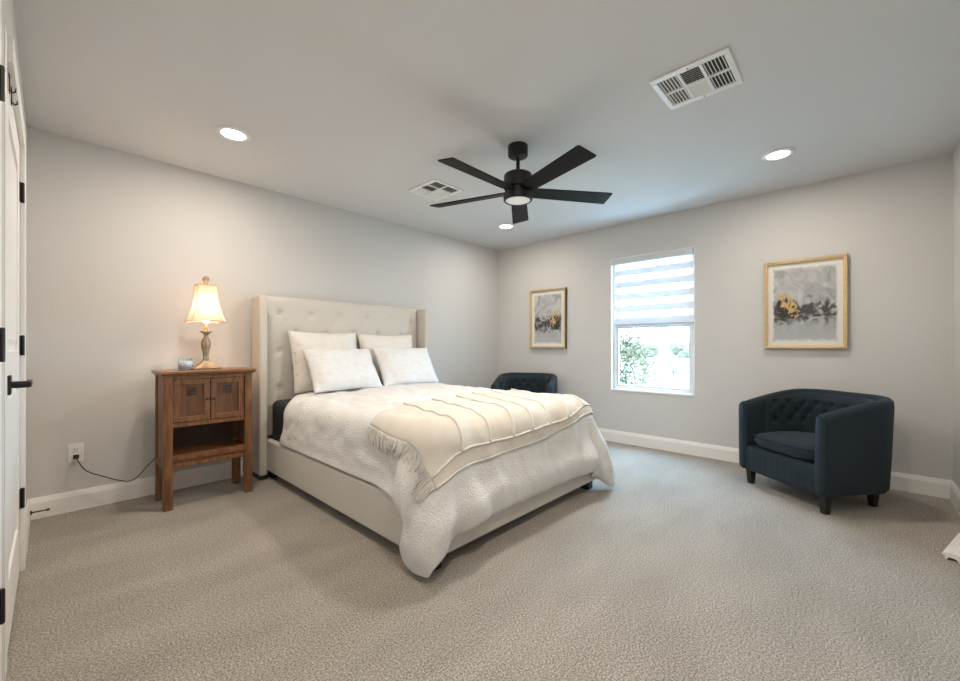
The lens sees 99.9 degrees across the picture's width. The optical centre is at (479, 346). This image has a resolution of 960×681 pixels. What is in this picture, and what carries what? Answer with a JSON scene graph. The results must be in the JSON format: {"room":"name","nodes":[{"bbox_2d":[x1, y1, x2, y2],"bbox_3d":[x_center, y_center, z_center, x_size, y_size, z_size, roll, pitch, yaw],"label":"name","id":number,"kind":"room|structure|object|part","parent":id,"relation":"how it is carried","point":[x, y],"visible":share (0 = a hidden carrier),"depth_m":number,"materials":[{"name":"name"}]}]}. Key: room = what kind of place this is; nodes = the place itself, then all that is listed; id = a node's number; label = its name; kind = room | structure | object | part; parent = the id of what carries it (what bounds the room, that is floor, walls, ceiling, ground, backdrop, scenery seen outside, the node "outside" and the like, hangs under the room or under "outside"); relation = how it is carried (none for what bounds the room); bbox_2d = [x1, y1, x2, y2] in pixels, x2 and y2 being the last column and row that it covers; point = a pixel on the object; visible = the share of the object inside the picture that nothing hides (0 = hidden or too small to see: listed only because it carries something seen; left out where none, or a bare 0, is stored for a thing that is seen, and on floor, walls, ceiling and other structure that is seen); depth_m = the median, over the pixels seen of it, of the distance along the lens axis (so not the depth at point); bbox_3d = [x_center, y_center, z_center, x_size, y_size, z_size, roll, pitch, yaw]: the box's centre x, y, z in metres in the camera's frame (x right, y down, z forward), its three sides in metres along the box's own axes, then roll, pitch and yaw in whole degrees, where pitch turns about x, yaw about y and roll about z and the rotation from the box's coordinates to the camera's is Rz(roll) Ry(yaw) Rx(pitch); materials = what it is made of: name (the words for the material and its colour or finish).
{"room":"bedroom","nodes":[
{"label":"bedroom","id":0,"kind":"room"},
{"bbox_2d":[2,0,26,680],"bbox_3d":[-1.323,-0.142,0.987,4.228,2.440,0.170,0,0,43],"label":"wall","id":1,"kind":"structure","parent":0,"point":[8,14],"depth_m":1.27,"materials":[{"name":"grey paint"}]},
{"bbox_2d":[0,0,1,680],"bbox_3d":[-1.044,0.018,0.843,0.985,2.120,0.004,0,0,43],"label":"door frame","id":2,"kind":"structure","parent":1,"relation":"attached to","point":[0,0],"depth_m":1.15,"materials":[{"name":"white wood"}]},
{"bbox_2d":[0,65,4,624],"bbox_3d":[-1.056,0.057,0.837,0.818,2.019,0.052,0,0,43],"label":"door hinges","id":3,"kind":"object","parent":1,"relation":"in","point":[2,68],"depth_m":1.12,"materials":[{"name":"white"}]},
{"bbox_2d":[4,22,25,680],"bbox_3d":[-1.887,0.018,1.646,1.005,2.120,0.016,0,0,43],"label":"door frame","id":4,"kind":"structure","parent":1,"relation":"attached to","point":[10,62],"depth_m":1.44,"materials":[{"name":"white wood"}]},
{"bbox_2d":[7,72,32,652],"bbox_3d":[-1.890,0.057,1.651,0.838,2.019,0.091,0,0,43],"label":"door","id":5,"kind":"structure","parent":1,"relation":"in","point":[15,188],"depth_m":1.67,"materials":[{"name":"white wood"}]},
{"bbox_2d":[9,73,16,93],"bbox_3d":[-1.640,-0.918,1.417,0.024,0.062,0.019,0,0,43],"label":"hook","id":6,"kind":"object","parent":5,"relation":"attached to","point":[9,73],"visible":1,"depth_m":1.41,"materials":[{"name":"black metal"}]},
{"bbox_3d":[-1.904,-0.405,1.629,0.597,0.845,0.024,0,0,43],"label":"panel","id":7,"kind":"part","parent":5,"relation":"part of","materials":[{"name":"white wood"}]},
{"bbox_3d":[-1.904,0.498,1.629,0.597,0.680,0.024,0,0,43],"label":"panel","id":8,"kind":"part","parent":5,"relation":"part of","materials":[{"name":"white wood"}]},
{"bbox_2d":[11,87,18,105],"bbox_3d":[-1.716,-0.918,1.489,0.024,0.062,0.019,0,0,43],"label":"hook","id":9,"kind":"object","parent":5,"relation":"attached to","point":[11,87],"visible":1,"depth_m":1.48,"materials":[{"name":"black metal"}]},
{"bbox_3d":[-1.653,0.135,1.458,0.127,0.024,0.047,0,0,43],"label":"lever","id":10,"kind":"part","parent":5,"relation":"part of","materials":[{"name":"black metal"}]},
{"bbox_2d":[26,499,30,555],"bbox_3d":[-2.528,1.013,2.250,0.742,0.130,0.015,0,0,43],"label":"baseboard","id":11,"kind":"structure","parent":1,"relation":"attached to","point":[28,505],"depth_m":2.28,"materials":[{"name":"white"}]},
{"bbox_2d":[30,508,49,514],"bbox_3d":[-2.689,1.008,2.468,0.026,0.026,0.081,0,0,43],"label":"door stop","id":12,"kind":"object","parent":1,"relation":"attached to","point":[47,509],"visible":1,"depth_m":2.47,"materials":[{"name":"black metal"}]},
{"bbox_2d":[27,126,497,498],"bbox_3d":[-1.323,-0.142,4.170,0.140,2.440,4.742,0,0,43],"label":"wall","id":13,"kind":"structure","parent":0,"point":[119,243],"depth_m":2.94,"materials":[{"name":"grey paint"}]},
{"bbox_2d":[68,443,83,462],"bbox_3d":[-2.654,0.700,2.651,0.009,0.122,0.074,0,0,43],"label":"wall outlet","id":14,"kind":"object","parent":13,"relation":"attached to","point":[78,448],"visible":0.98,"depth_m":2.65,"materials":[{"name":"white plastic"}]},
{"bbox_2d":[72,447,79,451],"bbox_3d":[-2.652,0.677,2.649,0.002,0.031,0.034,0,0,43],"label":"socket","id":15,"kind":"object","parent":14,"relation":"attached to","point":[74,449],"depth_m":2.65,"materials":[{"name":"grey plastic"}]},
{"bbox_2d":[73,454,154,481],"bbox_3d":[-2.390,0.541,2.863,0.696,0.791,0.179,0,0,-33],"label":"power cord","id":16,"kind":"object","parent":14,"relation":"attached to","point":[76,456],"visible":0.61,"depth_m":2.68,"materials":[{"name":"grey plastic"}]},
{"bbox_2d":[27,460,267,519],"bbox_3d":[-1.267,1.013,4.117,0.015,0.130,4.462,0,0,43],"label":"baseboard","id":17,"kind":"structure","parent":13,"relation":"attached to","point":[71,501],"depth_m":2.79,"materials":[{"name":"white"}]},
{"bbox_2d":[5,440,959,680],"bbox_3d":[0.265,1.138,2.672,4.508,0.120,4.742,0,0,43],"label":"floor","id":18,"kind":"structure","parent":0,"point":[683,568],"depth_m":1.75,"materials":[{"name":"carpet"}]},
{"bbox_2d":[151,367,255,511],"bbox_3d":[-1.984,0.622,2.915,0.358,0.912,0.566,0,0,43],"label":"nightstand","id":19,"kind":"object","parent":18,"relation":"on","point":[202,416],"visible":1,"depth_m":2.83,"materials":[{"name":"brown wood"}]},
{"bbox_3d":[-2.251,0.636,2.839,0.050,0.884,0.050,0,0,43],"label":"leg","id":20,"kind":"part","parent":19,"relation":"part of","materials":[{"name":"brown wood"}]},
{"bbox_3d":[-2.157,0.487,2.740,0.222,0.582,0.018,0,0,43],"label":"panel","id":21,"kind":"part","parent":19,"relation":"part of","materials":[{"name":"brown wood"}]},
{"bbox_3d":[-2.053,0.636,2.652,0.050,0.884,0.050,0,0,43],"label":"leg","id":22,"kind":"part","parent":19,"relation":"part of","materials":[{"name":"brown wood"}]},
{"bbox_2d":[178,358,192,369],"bbox_3d":[-2.042,0.125,2.797,0.081,0.082,0.081,0,0,43],"label":"candle jar","id":23,"kind":"object","parent":19,"relation":"on","point":[183,363],"visible":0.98,"depth_m":2.77,"materials":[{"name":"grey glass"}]},
{"bbox_3d":[-1.960,0.367,2.746,0.020,0.286,0.209,0,0,43],"label":"cabinet door","id":24,"kind":"part","parent":19,"relation":"part of","materials":[{"name":"brown wood"}]},
{"bbox_3d":[-1.963,0.367,2.748,0.008,0.214,0.137,0,0,43],"label":"door panel","id":25,"kind":"part","parent":19,"relation":"part of","materials":[{"name":"brown wood"}]},
{"bbox_3d":[-2.092,0.487,3.016,0.012,0.582,0.426,0,0,43],"label":"panel","id":26,"kind":"part","parent":19,"relation":"part of","materials":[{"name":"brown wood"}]},
{"bbox_2d":[184,276,227,369],"bbox_3d":[-1.985,-0.170,2.923,0.219,0.672,0.219,0,0,43],"label":"table lamp","id":27,"kind":"object","parent":19,"relation":"on","point":[205,308],"visible":1,"depth_m":2.89,"materials":[{"name":"brown metal"}]},
{"bbox_3d":[-1.985,-0.035,2.924,0.075,0.269,0.075,0,0,-24],"label":"lamp stem","id":28,"kind":"part","parent":27,"relation":"part of","materials":[{"name":"brown metal"}]},
{"bbox_3d":[-1.985,-0.305,2.924,0.214,0.265,0.214,0,0,43],"label":"lamp shade","id":29,"kind":"part","parent":27,"relation":"part of","materials":[{"name":"fabric"}]},
{"bbox_3d":[-1.887,0.208,2.823,0.024,0.025,0.426,0,0,43],"label":"rail","id":30,"kind":"part","parent":19,"relation":"part of","materials":[{"name":"brown wood"}]},
{"bbox_2d":[173,440,244,460],"bbox_3d":[-1.982,0.743,2.912,0.288,0.034,0.470,0,0,43],"label":"open shelf","id":31,"kind":"object","parent":19,"relation":"attached to","point":[201,449],"depth_m":2.89,"materials":[{"name":"brown wood"}]},
{"bbox_3d":[-1.814,0.367,2.901,0.020,0.286,0.209,0,0,43],"label":"cabinet door","id":32,"kind":"part","parent":19,"relation":"part of","materials":[{"name":"brown wood"}]},
{"bbox_3d":[-1.817,0.367,2.903,0.008,0.214,0.137,0,0,43],"label":"door panel","id":33,"kind":"part","parent":19,"relation":"part of","materials":[{"name":"brown wood"}]},
{"bbox_3d":[-1.924,0.636,3.185,0.050,0.884,0.050,0,0,43],"label":"leg","id":34,"kind":"part","parent":19,"relation":"part of","materials":[{"name":"brown wood"}]},
{"bbox_3d":[-1.820,0.487,3.097,0.222,0.582,0.018,0,0,43],"label":"panel","id":35,"kind":"part","parent":19,"relation":"part of","materials":[{"name":"brown wood"}]},
{"bbox_3d":[-1.726,0.636,2.998,0.050,0.884,0.050,0,0,43],"label":"leg","id":36,"kind":"part","parent":19,"relation":"part of","materials":[{"name":"brown wood"}]},
{"bbox_2d":[252,295,595,570],"bbox_3d":[-0.496,0.326,3.239,2.235,1.504,1.752,0,0,43],"label":"upholstered bed","id":37,"kind":"object","parent":18,"relation":"on","point":[360,500],"visible":0.34,"depth_m":3.26,"materials":[{"name":"beige fabric"}]},
{"bbox_2d":[272,399,291,441],"bbox_3d":[-0.479,0.644,3.241,2.080,0.383,1.534,0,0,43],"label":"mattress","id":38,"kind":"object","parent":37,"relation":"on","point":[278,407],"visible":0.12,"depth_m":3.29,"materials":[{"name":"grey fabric"}]},
{"bbox_2d":[279,382,614,577],"bbox_3d":[-0.352,0.706,3.130,2.132,0.691,1.830,0,0,43],"label":"duvet","id":39,"kind":"object","parent":38,"relation":"on","point":[330,428],"visible":0.54,"depth_m":2.39,"materials":[{"name":"white fabric"}]},
{"bbox_2d":[288,331,356,393],"bbox_3d":[-1.385,0.132,3.656,0.228,0.532,0.647,0,0,42],"label":"pillow","id":40,"kind":"object","parent":39,"relation":"on","point":[298,341],"visible":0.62,"depth_m":3.48,"materials":[{"name":"white fabric"}]},
{"bbox_2d":[301,348,381,392],"bbox_3d":[-1.203,0.200,3.570,0.269,0.360,0.660,0,0,42],"label":"pillow","id":41,"kind":"object","parent":39,"relation":"on","point":[330,369],"visible":1,"depth_m":3.47,"materials":[{"name":"white fabric"}]},
{"bbox_2d":[358,334,412,384],"bbox_3d":[-0.930,0.137,4.147,0.224,0.522,0.647,0,0,44],"label":"pillow","id":42,"kind":"object","parent":39,"relation":"on","point":[366,341],"visible":0.27,"depth_m":4.04,"materials":[{"name":"white fabric"}]},
{"bbox_2d":[372,348,438,385],"bbox_3d":[-0.739,0.198,4.079,0.660,0.364,0.261,0,0,-44],"label":"pillow","id":43,"kind":"object","parent":39,"relation":"on","point":[396,365],"visible":0.98,"depth_m":3.98,"materials":[{"name":"white fabric"}]},
{"bbox_2d":[366,389,592,502],"bbox_3d":[0.042,0.544,2.737,0.842,0.373,1.747,0,0,43],"label":"throw blanket","id":44,"kind":"object","parent":39,"relation":"on","point":[448,436],"visible":0.99,"depth_m":2.26,"materials":[{"name":"white fabric"}]},
{"bbox_3d":[-1.020,0.891,2.654,2.074,0.250,0.055,0,0,43],"label":"rail","id":45,"kind":"part","parent":37,"relation":"part of","materials":[{"name":"beige fabric"}]},
{"bbox_3d":[-1.280,0.161,3.978,0.070,1.174,1.624,0,0,43],"label":"headboard","id":46,"kind":"part","parent":37,"relation":"part of","materials":[{"name":"beige fabric"}]},
{"bbox_3d":[0.304,0.891,2.502,0.060,0.250,1.652,0,0,43],"label":"footboard","id":47,"kind":"part","parent":37,"relation":"part of","materials":[{"name":"beige fabric"}]},
{"bbox_2d":[491,372,556,393],"bbox_3d":[0.553,0.708,4.879,0.736,0.740,0.662,0,0,16],"label":"tub chair","id":48,"kind":"object","parent":18,"relation":"on","point":[532,382],"visible":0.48,"depth_m":5.04,"materials":[{"name":"blue fabric"}]},
{"bbox_2d":[739,389,894,514],"bbox_3d":[2.440,0.708,2.926,0.662,0.740,0.736,0,0,-8],"label":"tub chair","id":49,"kind":"object","parent":18,"relation":"on","point":[822,443],"visible":1,"depth_m":2.68,"materials":[{"name":"blue fabric"}]},
{"bbox_3d":[2.136,1.020,3.180,0.052,0.117,0.052,0,0,-8],"label":"leg","id":50,"kind":"part","parent":49,"relation":"part of","materials":[{"name":"black wood"}]},
{"bbox_2d":[754,431,814,460],"bbox_3d":[2.363,0.707,2.915,0.503,0.128,0.536,0,0,-8],"label":"seat cushion","id":51,"kind":"object","parent":49,"relation":"on","point":[787,445],"depth_m":2.87,"materials":[{"name":"blue fabric"}]},
{"bbox_3d":[2.220,1.020,2.596,0.052,0.117,0.052,0,0,-8],"label":"leg","id":52,"kind":"part","parent":49,"relation":"part of","materials":[{"name":"black wood"}]},
{"bbox_3d":[2.651,1.020,2.724,0.052,0.117,0.052,0,0,-8],"label":"leg","id":53,"kind":"part","parent":49,"relation":"part of","materials":[{"name":"black wood"}]},
{"bbox_2d":[941,533,959,562],"bbox_3d":[2.538,1.058,2.128,0.400,0.039,0.080,0,0,-32],"label":"board","id":54,"kind":"object","parent":18,"relation":"on","point":[952,550],"visible":1,"depth_m":2.06,"materials":[{"name":"white"}]},
{"bbox_2d":[13,0,959,249],"bbox_3d":[0.265,-1.422,2.672,4.508,0.120,4.742,0,0,43],"label":"ceiling","id":55,"kind":"structure","parent":0,"point":[354,106],"depth_m":2.16,"materials":[{"name":"white paint"}]},
{"bbox_2d":[215,125,250,141],"bbox_3d":[-1.578,-1.357,2.584,0.196,0.009,0.196,0,0,43],"label":"recessed light","id":56,"kind":"object","parent":55,"relation":"in","point":[232,133],"visible":1,"depth_m":2.57,"materials":[{"name":"white plastic"}]},
{"bbox_2d":[408,179,463,200],"bbox_3d":[-0.386,-1.356,3.519,0.356,0.012,0.336,0,0,43],"label":"ceiling vent","id":57,"kind":"object","parent":55,"relation":"in","point":[434,189],"visible":1,"depth_m":3.50,"materials":[{"name":"white metal"}]},
{"bbox_2d":[497,223,514,228],"bbox_3d":[0.295,-1.357,4.573,0.196,0.009,0.196,0,0,43],"label":"recessed light","id":58,"kind":"object","parent":55,"relation":"in","point":[506,225],"visible":1,"depth_m":4.56,"materials":[{"name":"white plastic"}]},
{"bbox_2d":[430,141,611,223],"bbox_3d":[0.228,-1.173,2.713,1.302,0.379,1.240,0,0,43],"label":"ceiling fan","id":59,"kind":"object","parent":55,"relation":"hanging from","point":[520,186],"visible":1,"depth_m":2.67,"materials":[{"name":"black metal"}]},
{"bbox_3d":[-0.081,-1.049,2.906,0.580,0.035,0.134,0,0,25],"label":"blade","id":60,"kind":"part","parent":59,"relation":"part of","materials":[{"name":"black"}]},
{"bbox_3d":[0.001,-1.049,2.473,0.134,0.036,0.580,0,0,43],"label":"blade","id":61,"kind":"part","parent":59,"relation":"part of","materials":[{"name":"black wood"}]},
{"bbox_3d":[0.258,-1.230,2.746,0.056,0.125,0.056,0,0,43],"label":"down rod","id":62,"kind":"part","parent":59,"relation":"part of","materials":[{"name":"black metal"}]},
{"bbox_3d":[0.306,-1.049,3.118,0.134,0.035,0.580,0,0,7],"label":"blade","id":63,"kind":"part","parent":59,"relation":"part of","materials":[{"name":"black"}]},
{"bbox_3d":[0.438,-1.049,2.417,0.134,0.035,0.580,0,0,-29],"label":"blade","id":64,"kind":"part","parent":59,"relation":"part of","materials":[{"name":"black wood"}]},
{"bbox_3d":[0.627,-1.049,2.816,0.580,0.035,0.134,0,0,-11],"label":"blade","id":65,"kind":"part","parent":59,"relation":"part of","materials":[{"name":"black wood"}]},
{"bbox_2d":[649,47,743,109],"bbox_3d":[1.111,-1.356,2.074,0.356,0.012,0.336,0,0,43],"label":"ceiling vent","id":66,"kind":"object","parent":55,"relation":"in","point":[718,71],"visible":1,"depth_m":2.06,"materials":[{"name":"white metal"}]},
{"bbox_2d":[761,147,795,160],"bbox_3d":[2.112,-1.357,2.861,0.196,0.009,0.196,0,0,43],"label":"recessed light","id":67,"kind":"object","parent":55,"relation":"in","point":[777,154],"visible":1,"depth_m":2.85,"materials":[{"name":"white plastic"}]},
{"bbox_2d":[498,153,952,480],"bbox_3d":[1.844,-0.142,4.346,4.228,2.440,0.140,0,0,43],"label":"wall","id":68,"kind":"structure","parent":0,"point":[894,224],"depth_m":3.58,"materials":[{"name":"grey paint"}]},
{"bbox_2d":[529,287,566,347],"bbox_3d":[0.860,-0.350,5.146,0.540,0.756,0.044,0,0,43],"label":"framed picture","id":69,"kind":"object","parent":68,"relation":"attached to","point":[547,307],"visible":1,"depth_m":5.14,"materials":[{"name":"gold metal"}]},
{"bbox_2d":[534,292,561,343],"bbox_3d":[0.864,-0.350,5.150,0.428,0.644,0.002,0,0,43],"label":"art print","id":70,"kind":"object","parent":69,"relation":"attached to","point":[547,305],"depth_m":5.15},
{"bbox_3d":[0.861,-0.350,5.148,0.540,0.756,0.040,0,0,43],"label":"frame","id":71,"kind":"part","parent":69,"relation":"part of","materials":[{"name":"brown metal"}]},
{"bbox_2d":[610,246,694,396],"bbox_3d":[1.833,-0.244,4.318,0.878,1.488,0.104,0,0,43],"label":"window","id":72,"kind":"structure","parent":68,"relation":"in","point":[614,330],"depth_m":4.40,"materials":[{"name":"white plastic"}]},
{"bbox_2d":[611,247,693,325],"bbox_3d":[1.812,-0.600,4.295,0.848,0.752,0.054,0,0,43],"label":"window blind","id":73,"kind":"object","parent":72,"relation":"attached to","point":[656,288],"visible":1,"depth_m":4.26,"materials":[{"name":"grey fabric"}]},
{"bbox_3d":[1.812,-0.943,4.295,0.848,0.066,0.054,0,0,43],"label":"head rail","id":74,"kind":"part","parent":73,"relation":"part of","materials":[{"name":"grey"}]},
{"bbox_3d":[1.847,0.117,4.333,0.788,0.677,0.022,0,0,43],"label":"sash","id":75,"kind":"part","parent":72,"relation":"part of","materials":[{"name":"clear glass"}]},
{"bbox_2d":[598,428,951,498],"bbox_3d":[1.791,1.013,4.290,4.228,0.130,0.015,0,0,43],"label":"baseboard","id":76,"kind":"structure","parent":68,"relation":"attached to","point":[930,486],"depth_m":3.86,"materials":[{"name":"white"}]},
{"bbox_2d":[764,253,847,348],"bbox_3d":[2.721,-0.357,3.392,0.545,0.754,0.044,0,0,43],"label":"framed picture","id":77,"kind":"object","parent":68,"relation":"attached to","point":[806,299],"visible":1,"depth_m":3.38,"materials":[{"name":"gold metal"}]},
{"bbox_2d":[772,262,837,341],"bbox_3d":[2.724,-0.357,3.396,0.433,0.642,0.002,0,0,43],"label":"art print","id":78,"kind":"object","parent":77,"relation":"attached to","point":[804,295],"depth_m":3.39},
{"bbox_2d":[953,139,959,489],"bbox_3d":[1.854,-0.142,1.173,0.140,2.440,4.742,0,0,43],"label":"wall","id":79,"kind":"structure","parent":0,"point":[956,154],"depth_m":2.74,"materials":[{"name":"grey paint"}]},
{"bbox_2d":[950,481,959,514],"bbox_3d":[1.798,1.013,1.227,0.015,0.130,4.462,0,0,43],"label":"baseboard","id":80,"kind":"structure","parent":79,"relation":"attached to","point":[954,491],"depth_m":2.71,"materials":[{"name":"white"}]},
{"label":"outside","id":81,"kind":"structure","parent":0,"visible":0},
{"bbox_2d":[619,350,688,387],"bbox_3d":[42.050,1.628,73.743,280.000,0.100,155.000,0,0,43],"label":"ground","id":82,"kind":"structure","parent":81,"point":[666,380],"depth_m":24.21,"materials":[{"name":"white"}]},
{"bbox_2d":[619,334,659,385],"bbox_3d":[2.727,0.671,7.588,1.266,1.816,1.252,0,0,43],"label":"leafy shrub","id":83,"kind":"object","parent":82,"relation":"on","point":[626,342],"visible":0.41,"depth_m":7.39,"materials":[{"name":"green plant"}]},
{"bbox_2d":[624,342,658,356],"bbox_3d":[23.988,0.499,59.779,4.875,2.158,4.144,0,0,43],"label":"tree","id":84,"kind":"object","parent":82,"relation":"on","point":[653,347],"visible":0.3,"depth_m":58.06,"materials":[{"name":"green plant"}]},
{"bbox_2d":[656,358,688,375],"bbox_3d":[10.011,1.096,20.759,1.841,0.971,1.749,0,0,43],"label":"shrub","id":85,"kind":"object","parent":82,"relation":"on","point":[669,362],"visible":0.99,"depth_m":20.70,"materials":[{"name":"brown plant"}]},
{"bbox_2d":[668,341,688,357],"bbox_3d":[28.690,0.375,55.444,4.810,2.406,4.286,0,0,43],"label":"tree","id":86,"kind":"object","parent":82,"relation":"on","point":[681,349],"visible":0.48,"depth_m":54.70,"materials":[{"name":"green plant"}]}
]}

